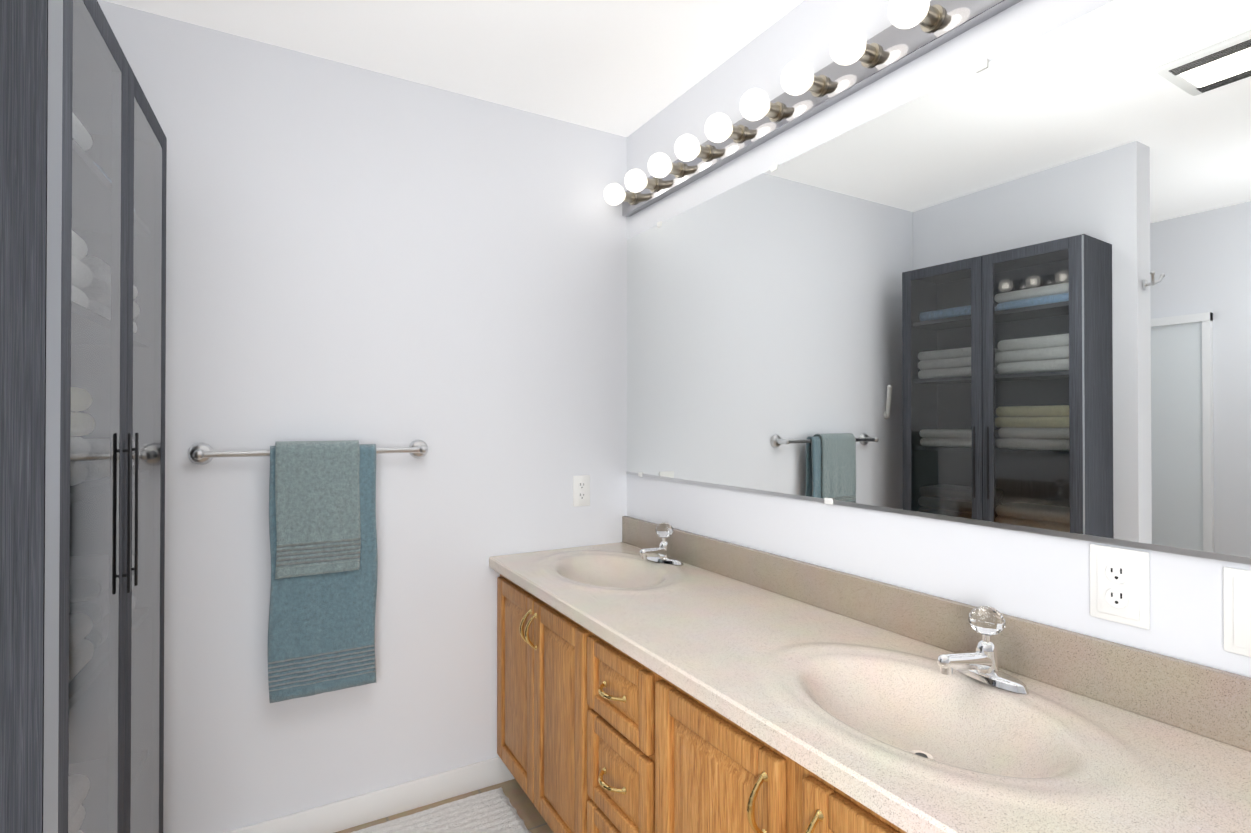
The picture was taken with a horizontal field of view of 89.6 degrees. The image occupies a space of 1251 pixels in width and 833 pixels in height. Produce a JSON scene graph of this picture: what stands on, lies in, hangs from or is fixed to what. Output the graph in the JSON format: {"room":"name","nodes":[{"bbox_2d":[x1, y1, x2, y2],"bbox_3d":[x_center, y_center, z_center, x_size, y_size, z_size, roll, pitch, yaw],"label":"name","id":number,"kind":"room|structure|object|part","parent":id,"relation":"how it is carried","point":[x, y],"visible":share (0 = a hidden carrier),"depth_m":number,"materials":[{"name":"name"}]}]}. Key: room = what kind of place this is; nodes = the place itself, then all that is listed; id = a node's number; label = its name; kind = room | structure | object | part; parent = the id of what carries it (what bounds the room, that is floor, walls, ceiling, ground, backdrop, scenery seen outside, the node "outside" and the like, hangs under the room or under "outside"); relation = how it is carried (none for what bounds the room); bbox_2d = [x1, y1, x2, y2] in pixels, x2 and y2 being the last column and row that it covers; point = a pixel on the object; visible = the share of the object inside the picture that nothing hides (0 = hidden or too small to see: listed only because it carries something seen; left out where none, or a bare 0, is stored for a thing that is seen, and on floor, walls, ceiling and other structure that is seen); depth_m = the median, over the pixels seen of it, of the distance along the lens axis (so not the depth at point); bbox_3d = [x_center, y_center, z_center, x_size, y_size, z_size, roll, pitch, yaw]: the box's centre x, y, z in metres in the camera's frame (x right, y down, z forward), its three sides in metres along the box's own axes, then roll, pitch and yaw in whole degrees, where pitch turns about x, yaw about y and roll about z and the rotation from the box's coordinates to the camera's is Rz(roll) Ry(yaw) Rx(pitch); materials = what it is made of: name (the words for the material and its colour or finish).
{"room":"bathroom","nodes":[
{"label":"bathroom","id":0,"kind":"room"},
{"bbox_2d":[97,0,626,832],"bbox_3d":[-1.404,0.087,1.778,3.400,2.440,0.100,0,0,-30],"label":"wall","id":1,"kind":"structure","parent":0,"point":[369,256],"depth_m":2.06,"materials":[{"name":"white paint"}]},
{"bbox_2d":[187,439,427,464],"bbox_3d":[-0.941,0.108,1.936,0.674,0.064,0.089,0,0,-30],"label":"towel rail","id":2,"kind":"object","parent":1,"relation":"attached to","point":[201,453],"visible":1,"depth_m":1.82,"materials":[{"name":"silver metal"}]},
{"bbox_2d":[275,440,360,578],"bbox_3d":[-0.931,0.272,1.910,0.230,0.396,0.078,0,0,-30],"label":"hand towel","id":3,"kind":"object","parent":2,"relation":"hanging from","point":[317,502],"visible":1,"depth_m":1.88,"materials":[{"name":"teal fabric"}]},
{"bbox_2d":[268,444,377,702],"bbox_3d":[-0.916,0.458,1.917,0.298,0.744,0.053,0,0,-30],"label":"bath towel","id":4,"kind":"object","parent":2,"relation":"hanging from","point":[321,633],"visible":0.58,"depth_m":1.90,"materials":[{"name":"blue fabric"}]},
{"bbox_2d":[224,756,514,832],"bbox_3d":[-1.579,1.260,1.602,2.726,0.092,0.014,0,0,-30],"label":"baseboard","id":5,"kind":"structure","parent":1,"relation":"attached to","point":[344,814],"depth_m":2.06,"materials":[{"name":"white"}]},
{"bbox_2d":[573,475,589,506],"bbox_3d":[-0.169,0.286,2.430,0.072,0.118,0.009,0,0,-30],"label":"electrical outlet","id":6,"kind":"object","parent":1,"relation":"attached to","point":[581,490],"visible":1,"depth_m":2.43,"materials":[{"name":"white plastic"}]},
{"bbox_2d":[335,779,553,832],"bbox_3d":[-0.550,1.347,0.299,3.400,0.100,3.500,0,0,-30],"label":"floor","id":7,"kind":"structure","parent":0,"point":[529,814],"depth_m":2.11,"materials":[{"name":"tile"}]},
{"bbox_2d":[0,0,166,832],"bbox_3d":[-1.145,0.286,1.226,0.304,2.035,0.775,0,0,-27],"label":"linen cabinet","id":8,"kind":"object","parent":7,"relation":"on","point":[83,155],"visible":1,"depth_m":1.08,"materials":[{"name":"grey wood"}]},
{"bbox_2d":[351,787,530,832],"bbox_3d":[-0.677,1.297,1.772,0.868,0.019,0.543,0,0,-30],"label":"bath mat","id":9,"kind":"object","parent":7,"relation":"on","point":[493,811],"visible":0.98,"depth_m":2.02,"materials":[{"name":"fabric"}]},
{"bbox_2d":[489,516,1250,832],"bbox_3d":[0.255,0.848,1.515,0.583,0.914,2.006,0,0,-30],"label":"bathroom vanity","id":10,"kind":"object","parent":7,"relation":"on","point":[711,685],"visible":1,"depth_m":1.21,"materials":[{"name":"beige stone"}]},
{"bbox_2d":[639,522,682,564],"bbox_3d":[0.097,0.429,2.138,0.154,0.133,0.149,0,0,-30],"label":"faucet","id":11,"kind":"object","parent":10,"relation":"on","point":[661,552],"visible":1,"depth_m":2.13,"materials":[{"name":"silver metal"}]},
{"bbox_3d":[0.133,0.389,2.159,0.059,0.053,0.059,0,0,-30],"label":"knob","id":12,"kind":"part","parent":11,"relation":"part of","materials":[{"name":"clear plastic"}]},
{"bbox_2d":[937,606,1028,693],"bbox_3d":[0.637,0.422,1.159,0.154,0.133,0.155,0,0,-30],"label":"faucet","id":13,"kind":"object","parent":10,"relation":"on","point":[981,663],"visible":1,"depth_m":1.16,"materials":[{"name":"silver metal"}]},
{"bbox_3d":[0.677,0.383,1.182,0.060,0.053,0.060,0,0,-30],"label":"knob","id":14,"kind":"part","parent":13,"relation":"part of","materials":[{"name":"clear plastic"}]},
{"bbox_2d":[104,0,803,136],"bbox_3d":[-0.550,-1.193,0.316,3.400,0.100,3.500,0,0,-30],"label":"ceiling","id":15,"kind":"structure","parent":0,"point":[625,68],"depth_m":1.90,"materials":[{"name":"white paint"}]},
{"bbox_2d":[627,0,1250,677],"bbox_3d":[0.902,0.082,1.093,0.100,2.440,3.400,0,0,-30],"label":"wall","id":16,"kind":"structure","parent":0,"point":[1039,578],"depth_m":1.49,"materials":[{"name":"white paint"}]},
{"bbox_2d":[604,0,1021,216],"bbox_3d":[0.534,-0.850,1.476,0.155,0.090,2.342,0,0,-30],"label":"light","id":17,"kind":"object","parent":16,"relation":"attached to","point":[917,29],"visible":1,"depth_m":1.59,"materials":[{"name":"silver metal"}]},
{"bbox_2d":[626,0,1250,564],"bbox_3d":[0.596,-0.249,1.512,0.010,0.948,2.348,0,0,-30],"label":"mirror","id":18,"kind":"object","parent":16,"relation":"attached to","point":[1010,290],"visible":1,"depth_m":1.25,"materials":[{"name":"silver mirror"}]},
{"bbox_2d":[1090,544,1149,629],"bbox_3d":[0.843,0.289,1.079,0.012,0.128,0.086,0,0,-30],"label":"electrical outlet","id":19,"kind":"object","parent":16,"relation":"attached to","point":[1119,585],"visible":1,"depth_m":1.07,"materials":[{"name":"white plastic"}]},
{"bbox_2d":[1223,567,1250,656],"bbox_3d":[0.931,0.293,0.921,0.018,0.128,0.090,0,0,-30],"label":"light switch","id":20,"kind":"object","parent":16,"relation":"attached to","point":[1237,611],"visible":1,"depth_m":0.95,"materials":[{"name":"white plastic"}]}
]}

